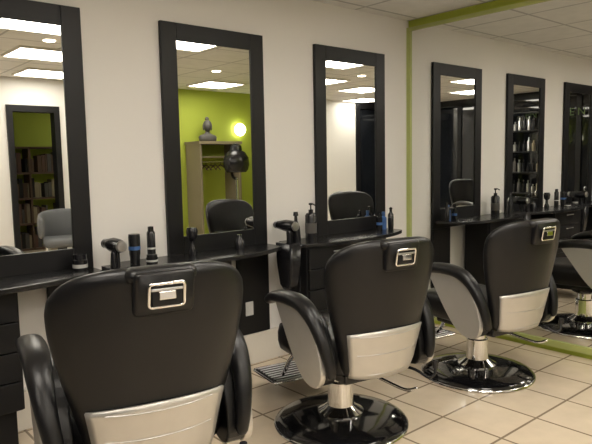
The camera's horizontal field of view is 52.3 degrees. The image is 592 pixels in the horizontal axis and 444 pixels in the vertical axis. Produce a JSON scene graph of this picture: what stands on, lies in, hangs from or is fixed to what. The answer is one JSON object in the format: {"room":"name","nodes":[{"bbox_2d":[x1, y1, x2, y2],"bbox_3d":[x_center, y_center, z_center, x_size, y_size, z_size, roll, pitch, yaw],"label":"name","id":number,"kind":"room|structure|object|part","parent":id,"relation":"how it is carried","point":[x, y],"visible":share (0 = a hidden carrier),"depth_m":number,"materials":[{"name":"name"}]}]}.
{"room":"salon","nodes":[
{"label":"salon","id":0,"kind":"room"},
{"bbox_2d":[18,0,407,388],"bbox_3d":[-0.255,-0.286,3.999,9.200,2.420,0.100,-6,8,-40],"label":"wall","id":1,"kind":"structure","parent":0,"point":[120,38],"depth_m":3.53,"materials":[{"name":"white paint"}]},
{"bbox_2d":[0,0,93,298],"bbox_3d":[-1.370,-0.115,2.958,0.727,1.920,0.032,-6,8,-40],"label":"mirror","id":2,"kind":"object","parent":1,"relation":"attached to","point":[45,211],"visible":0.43,"depth_m":3.02,"materials":[{"name":"black laminate"}]},
{"bbox_3d":[-1.390,-1.020,2.869,0.527,0.100,0.026,-6,8,-40],"label":"frame","id":3,"kind":"part","parent":2,"relation":"part of","materials":[{"name":"black laminate"}]},
{"bbox_3d":[-1.379,-0.406,2.932,0.531,1.139,0.008,-6,8,-40],"label":"glass","id":4,"kind":"part","parent":2,"relation":"part of","materials":[{"name":"white mirror"}]},
{"bbox_3d":[-1.366,0.243,2.996,0.527,0.170,0.026,-6,8,-40],"label":"frame","id":5,"kind":"part","parent":2,"relation":"part of","materials":[{"name":"black laminate"}]},
{"bbox_3d":[-1.174,0.565,3.185,0.244,0.515,0.032,-6,8,-40],"label":"panel","id":6,"kind":"part","parent":2,"relation":"part of","materials":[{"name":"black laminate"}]},
{"bbox_3d":[-1.140,-0.396,3.138,0.100,1.405,0.026,-6,8,-40],"label":"frame","id":7,"kind":"part","parent":2,"relation":"part of","materials":[{"name":"black laminate"}]},
{"bbox_2d":[17,326,288,431],"bbox_3d":[-1.337,0.943,3.076,5.970,0.200,0.035,-6,8,-40],"label":"baseboard","id":8,"kind":"structure","parent":1,"relation":"attached to","point":[262,345],"depth_m":3.98,"materials":[{"name":"paint"}]},
{"bbox_2d":[158,20,269,335],"bbox_3d":[-0.476,-0.209,3.724,0.727,1.920,0.032,-6,8,-40],"label":"mirror","id":9,"kind":"object","parent":1,"relation":"attached to","point":[212,79],"visible":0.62,"depth_m":3.69,"materials":[{"name":"black laminate"}]},
{"bbox_3d":[-0.721,-0.440,3.497,0.100,1.405,0.026,-6,8,-40],"label":"frame","id":10,"kind":"part","parent":9,"relation":"part of","materials":[{"name":"black laminate"}]},
{"bbox_3d":[-0.496,-1.114,3.635,0.527,0.100,0.026,-6,8,-40],"label":"frame","id":11,"kind":"part","parent":9,"relation":"part of","materials":[{"name":"black laminate"}]},
{"bbox_3d":[-0.484,-0.500,3.697,0.531,1.139,0.008,-6,8,-40],"label":"glass","id":12,"kind":"part","parent":9,"relation":"part of","materials":[{"name":"white mirror"}]},
{"bbox_3d":[-0.472,0.149,3.762,0.527,0.170,0.026,-6,8,-40],"label":"frame","id":13,"kind":"part","parent":9,"relation":"part of","materials":[{"name":"black laminate"}]},
{"bbox_2d":[245,301,253,315],"bbox_3d":[-0.302,0.563,3.915,0.060,0.090,0.003,-6,8,-40],"label":"power outlet","id":14,"kind":"object","parent":9,"relation":"attached to","point":[249,305],"visible":1,"depth_m":3.91,"materials":[{"name":"grey plastic"}]},
{"bbox_3d":[-0.280,0.471,3.951,0.244,0.515,0.032,-6,8,-40],"label":"panel","id":15,"kind":"part","parent":9,"relation":"part of","materials":[{"name":"black laminate"}]},
{"bbox_3d":[-0.246,-0.490,3.904,0.100,1.405,0.026,-6,8,-40],"label":"frame","id":16,"kind":"part","parent":9,"relation":"part of","materials":[{"name":"black laminate"}]},
{"bbox_2d":[313,44,385,240],"bbox_3d":[0.418,-0.303,4.490,0.727,1.920,0.032,-6,8,-40],"label":"mirror","id":17,"kind":"object","parent":1,"relation":"attached to","point":[348,84],"visible":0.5,"depth_m":4.43,"materials":[{"name":"black laminate"}]},
{"bbox_3d":[0.173,-0.534,4.263,0.100,1.405,0.026,-6,8,-40],"label":"frame","id":18,"kind":"part","parent":17,"relation":"part of","materials":[{"name":"black laminate"}]},
{"bbox_3d":[0.398,-1.208,4.401,0.527,0.100,0.026,-6,8,-40],"label":"frame","id":19,"kind":"part","parent":17,"relation":"part of","materials":[{"name":"black laminate"}]},
{"bbox_3d":[0.409,-0.594,4.463,0.531,1.139,0.008,-6,8,-40],"label":"glass","id":20,"kind":"part","parent":17,"relation":"part of","materials":[{"name":"white mirror"}]},
{"bbox_3d":[0.422,0.055,4.528,0.527,0.170,0.026,-6,8,-40],"label":"frame","id":21,"kind":"part","parent":17,"relation":"part of","materials":[{"name":"black laminate"}]},
{"bbox_3d":[0.648,-0.584,4.670,0.100,1.405,0.026,-6,8,-40],"label":"frame","id":22,"kind":"part","parent":17,"relation":"part of","materials":[{"name":"black laminate"}]},
{"bbox_2d":[18,324,591,443],"bbox_3d":[2.120,1.196,1.408,9.200,0.100,7.300,-6,8,-40],"label":"floor","id":23,"kind":"structure","parent":0,"point":[557,408],"depth_m":3.28,"materials":[{"name":"tile"}]},
{"bbox_2d":[0,293,24,443],"bbox_3d":[-1.551,0.705,2.662,0.600,0.764,0.270,-6,8,-40],"label":"base cabinet","id":24,"kind":"object","parent":23,"relation":"on","point":[12,400],"visible":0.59,"depth_m":2.73,"materials":[{"name":"black laminate"}]},
{"bbox_3d":[-1.489,0.407,2.553,0.576,0.132,0.018,-6,8,-40],"label":"drawer","id":25,"kind":"part","parent":24,"relation":"part of","materials":[{"name":"black laminate"}]},
{"bbox_3d":[-1.486,0.546,2.567,0.576,0.132,0.018,-6,8,-40],"label":"drawer","id":26,"kind":"part","parent":24,"relation":"part of","materials":[{"name":"black laminate"}]},
{"bbox_3d":[-1.484,0.684,2.581,0.576,0.132,0.018,-6,8,-40],"label":"drawer","id":27,"kind":"part","parent":24,"relation":"part of","materials":[{"name":"black laminate"}]},
{"bbox_3d":[-1.481,0.822,2.595,0.576,0.132,0.018,-6,8,-40],"label":"drawer","id":28,"kind":"part","parent":24,"relation":"part of","materials":[{"name":"black laminate"}]},
{"bbox_2d":[0,266,101,294],"bbox_3d":[-1.394,0.297,2.736,1.058,0.025,0.332,-6,8,-40],"label":"shelf","id":29,"kind":"object","parent":24,"relation":"on","point":[31,281],"visible":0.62,"depth_m":2.84,"materials":[{"name":"black wood"}]},
{"bbox_2d":[72,253,87,270],"bbox_3d":[-1.103,0.203,3.080,0.075,0.082,0.075,-6,8,-40],"label":"jar","id":30,"kind":"object","parent":29,"relation":"on","point":[80,261],"visible":1,"depth_m":3.05,"materials":[{"name":"black plastic"}]},
{"bbox_2d":[15,261,252,443],"bbox_3d":[-0.611,0.597,2.169,0.702,1.040,1.139,-4,7,-29],"label":"barber chair","id":31,"kind":"object","parent":23,"relation":"on","point":[150,354],"visible":1,"depth_m":1.71,"materials":[{"name":"black leather"}]},
{"bbox_3d":[-0.794,0.596,1.859,0.030,0.343,0.405,-4,7,-29],"label":"panel","id":32,"kind":"part","parent":31,"relation":"part of","materials":[{"name":"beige metal"}]},
{"bbox_3d":[-0.405,0.625,1.796,0.420,0.229,0.113,-4,7,-29],"label":"plate","id":33,"kind":"part","parent":31,"relation":"part of","materials":[{"name":"silver metal"}]},
{"bbox_3d":[-0.348,0.198,1.633,0.048,0.024,0.010,-4,7,-29],"label":"bracket plate","id":34,"kind":"part","parent":31,"relation":"part of","materials":[{"name":"silver metal"}]},
{"bbox_3d":[-0.253,0.556,2.154,0.030,0.343,0.405,-4,7,-29],"label":"panel","id":35,"kind":"part","parent":31,"relation":"part of","materials":[{"name":"silver metal"}]},
{"bbox_2d":[284,241,366,354],"bbox_3d":[0.237,0.517,4.194,0.600,0.764,0.270,-6,8,-40],"label":"base cabinet","id":36,"kind":"object","parent":23,"relation":"on","point":[314,260],"visible":0.16,"depth_m":3.95,"materials":[{"name":"black laminate"}]},
{"bbox_3d":[0.302,0.358,4.099,0.576,0.132,0.018,-6,8,-40],"label":"drawer","id":37,"kind":"part","parent":36,"relation":"part of","materials":[{"name":"black laminate"}]},
{"bbox_3d":[0.304,0.496,4.113,0.576,0.132,0.018,-6,8,-40],"label":"drawer","id":38,"kind":"part","parent":36,"relation":"part of","materials":[{"name":"black laminate"}]},
{"bbox_3d":[0.307,0.634,4.127,0.576,0.132,0.018,-6,8,-40],"label":"drawer","id":39,"kind":"part","parent":36,"relation":"part of","materials":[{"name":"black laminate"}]},
{"bbox_3d":[0.299,0.220,4.085,0.576,0.132,0.018,-6,8,-40],"label":"drawer","id":40,"kind":"part","parent":36,"relation":"part of","materials":[{"name":"black laminate"}]},
{"bbox_2d":[279,228,401,247],"bbox_3d":[0.394,0.110,4.268,1.058,0.025,0.332,-6,8,-40],"label":"shelf","id":41,"kind":"object","parent":36,"relation":"on","point":[372,234],"visible":0.84,"depth_m":4.17,"materials":[{"name":"black wood"}]},
{"bbox_2d":[273,220,300,293],"bbox_3d":[-0.061,0.271,3.911,0.096,0.573,0.206,-6,8,-40],"label":"hair dryer","id":42,"kind":"object","parent":41,"relation":"attached to","point":[289,257],"visible":0.91,"depth_m":3.85,"materials":[{"name":"black plastic"}]},
{"bbox_2d":[292,222,298,230],"bbox_3d":[-0.002,0.029,3.819,0.060,0.060,0.018,-6,8,-40],"label":"grille","id":43,"kind":"object","parent":42,"relation":"attached to","point":[295,226],"depth_m":3.81,"materials":[{"name":"silver metal"}]},
{"bbox_3d":[-0.019,0.405,3.888,0.081,0.309,0.072,-6,8,-40],"label":"cord","id":44,"kind":"part","parent":42,"relation":"part of","materials":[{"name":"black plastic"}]},
{"bbox_2d":[292,212,300,241],"bbox_3d":[-0.001,0.032,3.981,0.064,0.200,0.064,-6,8,-40],"label":"spray bottle","id":45,"kind":"object","parent":41,"relation":"on","point":[296,236],"visible":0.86,"depth_m":3.96,"materials":[{"name":"black plastic"}]},
{"bbox_2d":[305,203,316,238],"bbox_3d":[0.102,-0.009,4.133,0.080,0.247,0.080,-1,6,-3],"label":"pump bottle","id":46,"kind":"object","parent":41,"relation":"on","point":[310,217],"visible":1,"depth_m":4.10,"materials":[{"name":"black plastic"}]},
{"bbox_2d":[376,212,381,229],"bbox_3d":[0.631,-0.009,4.564,0.045,0.141,0.045,-6,8,-40],"label":"bottle","id":47,"kind":"object","parent":41,"relation":"on","point":[379,217],"visible":1,"depth_m":4.55,"materials":[{"name":"black plastic"}]},
{"bbox_2d":[382,211,386,228],"bbox_3d":[0.671,-0.013,4.625,0.048,0.136,0.048,-6,8,-40],"label":"bottle","id":48,"kind":"object","parent":41,"relation":"on","point":[384,219],"visible":0.88,"depth_m":4.61,"materials":[{"name":"blue plastic"}]},
{"bbox_2d":[388,207,393,228],"bbox_3d":[0.728,-0.032,4.633,0.044,0.170,0.044,-6,8,-40],"label":"spray bottle","id":49,"kind":"object","parent":41,"relation":"on","point":[390,215],"visible":1,"depth_m":4.62,"materials":[{"name":"black plastic"}]},
{"bbox_2d":[253,236,437,443],"bbox_3d":[0.193,0.520,3.058,0.702,0.985,1.139,-4,7,-30],"label":"barber chair","id":50,"kind":"object","parent":23,"relation":"on","point":[379,321],"visible":1,"depth_m":2.67,"materials":[{"name":"black leather"}]},
{"bbox_3d":[-0.013,0.856,3.465,0.380,0.015,0.260,-4,7,-30],"label":"footrest plate","id":51,"kind":"part","parent":50,"relation":"part of","materials":[{"name":"silver metal"}]},
{"bbox_3d":[0.005,0.767,3.218,0.024,0.223,0.372,-4,7,-30],"label":"footrest arm","id":52,"kind":"part","parent":50,"relation":"part of","materials":[{"name":"black metal"}]},
{"bbox_3d":[0.015,0.547,2.747,0.030,0.343,0.405,-4,7,-30],"label":"panel","id":53,"kind":"part","parent":50,"relation":"part of","materials":[{"name":"silver metal"}]},
{"bbox_2d":[278,313,343,375],"bbox_3d":[0.230,0.584,3.001,0.490,0.151,0.580,-4,7,-30],"label":"seat cushion","id":54,"kind":"object","parent":50,"relation":"on","point":[337,352],"depth_m":2.82,"materials":[{"name":"black leather"}]},
{"bbox_3d":[0.254,0.682,2.972,0.340,0.050,0.450,-4,7,-30],"label":"under frame","id":55,"kind":"part","parent":50,"relation":"part of","materials":[{"name":"black plastic"}]},
{"bbox_3d":[0.401,0.376,2.672,0.594,0.623,0.206,-4,7,-30],"label":"backrest","id":56,"kind":"part","parent":50,"relation":"part of","materials":[{"name":"black leather"}]},
{"bbox_3d":[0.405,0.575,2.691,0.420,0.229,0.113,-4,7,-30],"label":"plate","id":57,"kind":"part","parent":50,"relation":"part of","materials":[{"name":"silver metal"}]},
{"bbox_3d":[0.442,0.754,2.874,0.316,0.065,0.026,4,7,39],"label":"pump lever","id":58,"kind":"part","parent":50,"relation":"part of","materials":[{"name":"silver metal"}]},
{"bbox_3d":[0.465,0.147,2.530,0.048,0.024,0.010,-4,7,-30],"label":"bracket plate","id":59,"kind":"part","parent":50,"relation":"part of","materials":[{"name":"silver metal"}]},
{"bbox_3d":[0.558,0.692,2.837,0.212,0.059,0.033,3,7,33],"label":"recline lever","id":60,"kind":"part","parent":50,"relation":"part of","materials":[{"name":"black plastic"}]},
{"bbox_3d":[0.551,0.506,3.052,0.030,0.343,0.405,-4,7,-30],"label":"panel","id":61,"kind":"part","parent":50,"relation":"part of","materials":[{"name":"silver metal"}]},
{"bbox_3d":[0.644,0.658,2.789,0.028,0.040,0.028,-4,7,-30],"label":"lever knob","id":62,"kind":"part","parent":50,"relation":"part of","materials":[{"name":"black plastic"}]},
{"bbox_2d":[421,218,562,392],"bbox_3d":[1.071,0.435,3.738,0.702,0.985,1.139,-4,7,-31],"label":"barber chair","id":63,"kind":"object","parent":23,"relation":"on","point":[519,291],"visible":0.95,"depth_m":3.35,"materials":[{"name":"black leather"}]},
{"bbox_3d":[1.053,0.669,3.997,0.024,0.223,0.372,-4,7,-31],"label":"footrest arm","id":64,"kind":"part","parent":63,"relation":"part of","materials":[{"name":"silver metal"}]},
{"bbox_3d":[0.859,0.772,4.141,0.380,0.015,0.260,-4,7,-31],"label":"footrest plate","id":65,"kind":"part","parent":63,"relation":"part of","materials":[{"name":"silver metal"}]},
{"bbox_3d":[0.899,0.462,3.424,0.030,0.343,0.405,-4,7,-31],"label":"panel","id":66,"kind":"part","parent":63,"relation":"part of","materials":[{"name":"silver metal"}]},
{"bbox_2d":[426,284,492,329],"bbox_3d":[1.109,0.499,3.682,0.490,0.151,0.580,-4,7,-31],"label":"seat cushion","id":67,"kind":"object","parent":63,"relation":"on","point":[438,310],"depth_m":3.64,"materials":[{"name":"black leather"}]},
{"bbox_3d":[1.134,0.597,3.653,0.340,0.050,0.450,-4,7,-31],"label":"under frame","id":68,"kind":"part","parent":63,"relation":"part of","materials":[{"name":"black plastic"}]},
{"bbox_3d":[1.286,0.291,3.355,0.594,0.623,0.206,-4,7,-31],"label":"backrest","id":69,"kind":"part","parent":63,"relation":"part of","materials":[{"name":"black leather"}]},
{"bbox_3d":[1.290,0.490,3.375,0.420,0.229,0.113,-4,7,-31],"label":"plate","id":70,"kind":"part","parent":63,"relation":"part of","materials":[{"name":"silver metal"}]},
{"bbox_3d":[1.323,0.668,3.558,0.316,0.065,0.026,3,7,38],"label":"pump lever","id":71,"kind":"part","parent":63,"relation":"part of","materials":[{"name":"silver metal"}]},
{"bbox_3d":[1.351,0.062,3.215,0.048,0.024,0.010,-4,7,-31],"label":"bracket plate","id":72,"kind":"part","parent":63,"relation":"part of","materials":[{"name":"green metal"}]},
{"bbox_3d":[1.440,0.607,3.524,0.212,0.059,0.033,3,7,32],"label":"recline lever","id":73,"kind":"part","parent":63,"relation":"part of","materials":[{"name":"black plastic"}]},
{"bbox_3d":[1.527,0.572,3.477,0.028,0.040,0.028,-4,7,-31],"label":"lever knob","id":74,"kind":"part","parent":63,"relation":"part of","materials":[{"name":"black plastic"}]},
{"bbox_3d":[-0.657,0.611,3.428,0.600,0.764,0.270,-6,8,-40],"label":"cabinet","id":75,"kind":"object","parent":23,"relation":"on","visible":0},
{"bbox_2d":[120,243,281,266],"bbox_3d":[-0.500,0.203,3.502,1.058,0.025,0.332,-6,8,-40],"label":"shelf","id":76,"kind":"object","parent":75,"relation":"on","point":[249,251],"visible":0.51,"depth_m":3.49,"materials":[{"name":"black wood"}]},
{"bbox_2d":[101,238,128,270],"bbox_3d":[-0.936,0.366,3.122,0.096,0.573,0.206,-6,8,-40],"label":"hair dryer","id":77,"kind":"object","parent":76,"relation":"attached to","point":[116,246],"visible":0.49,"depth_m":3.04,"materials":[{"name":"black plastic"}]},
{"bbox_3d":[-0.918,0.210,3.090,0.030,0.188,0.052,-6,8,-40],"label":"dryer handle","id":78,"kind":"part","parent":77,"relation":"part of","materials":[{"name":"black plastic"}]},
{"bbox_2d":[116,241,126,252],"bbox_3d":[-0.876,0.125,3.030,0.060,0.060,0.018,-6,8,-40],"label":"grille","id":79,"kind":"object","parent":77,"relation":"attached to","point":[121,246],"depth_m":3.02,"materials":[{"name":"silver metal"}]},
{"bbox_2d":[128,233,140,262],"bbox_3d":[-0.876,0.142,3.272,0.065,0.156,0.065,-6,8,-40],"label":"tube","id":80,"kind":"object","parent":76,"relation":"on","point":[134,247],"visible":1,"depth_m":3.25,"materials":[{"name":"black plastic"}]},
{"bbox_2d":[146,226,155,253],"bbox_3d":[-0.806,0.116,3.357,0.047,0.188,0.047,-6,8,-40],"label":"can","id":81,"kind":"object","parent":76,"relation":"on","point":[151,247],"visible":0.7,"depth_m":3.34,"materials":[{"name":"black plastic"}]},
{"bbox_2d":[146,254,157,263],"bbox_3d":[-0.777,0.197,3.256,0.063,0.046,0.063,-6,8,-40],"label":"jar","id":82,"kind":"object","parent":76,"relation":"on","point":[151,258],"visible":1,"depth_m":3.23,"materials":[{"name":"black plastic"}]},
{"bbox_2d":[186,227,197,254],"bbox_3d":[-0.604,0.111,3.505,0.068,0.162,0.068,-6,8,-40],"label":"brush","id":83,"kind":"object","parent":76,"relation":"on","point":[191,232],"visible":1,"depth_m":3.49,"materials":[{"name":"black plastic"}]},
{"bbox_2d":[234,234,243,249],"bbox_3d":[-0.348,0.122,3.701,0.060,0.090,0.060,-6,8,-40],"label":"bottle","id":84,"kind":"object","parent":76,"relation":"on","point":[239,242],"visible":1,"depth_m":3.68,"materials":[{"name":"black plastic"}]},
{"bbox_2d":[313,0,494,20],"bbox_3d":[2.072,-1.311,1.157,9.200,0.100,7.300,-6,8,-40],"label":"ceiling","id":85,"kind":"structure","parent":0,"point":[408,10],"depth_m":4.35,"materials":[{"name":"tile"}]},
{"bbox_2d":[408,0,591,358],"bbox_3d":[1.587,-0.347,4.263,0.118,2.420,1.900,-6,8,-40],"label":"wall partition","id":86,"kind":"structure","parent":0,"point":[497,3],"depth_m":4.35,"materials":[{"name":"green paint"}]},
{"bbox_2d":[406,27,410,236],"bbox_3d":[0.923,-0.389,4.922,0.026,2.327,0.034,-6,8,-40],"label":"trim","id":87,"kind":"structure","parent":86,"relation":"attached to","point":[408,32],"depth_m":4.88,"materials":[{"name":"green paint"}]},
{"bbox_2d":[410,0,548,30],"bbox_3d":[1.507,-1.475,4.110,0.022,0.027,1.816,-6,8,-40],"label":"trim","id":88,"kind":"structure","parent":86,"relation":"attached to","point":[525,3],"depth_m":4.32,"materials":[{"name":"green paint"}]},
{"bbox_2d":[411,0,591,347],"bbox_3d":[1.532,-0.338,4.229,0.012,2.260,1.820,-6,8,-40],"label":"glass","id":89,"kind":"object","parent":86,"relation":"attached to","point":[501,101],"visible":0.67,"depth_m":4.22,"materials":[{"name":"white mirror"}]},
{"bbox_2d":[434,317,591,355],"bbox_3d":[1.549,0.805,4.338,0.026,0.043,1.816,-6,8,-40],"label":"trim","id":90,"kind":"structure","parent":86,"relation":"attached to","point":[562,345],"depth_m":4.07,"materials":[{"name":"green paint"}]}
]}

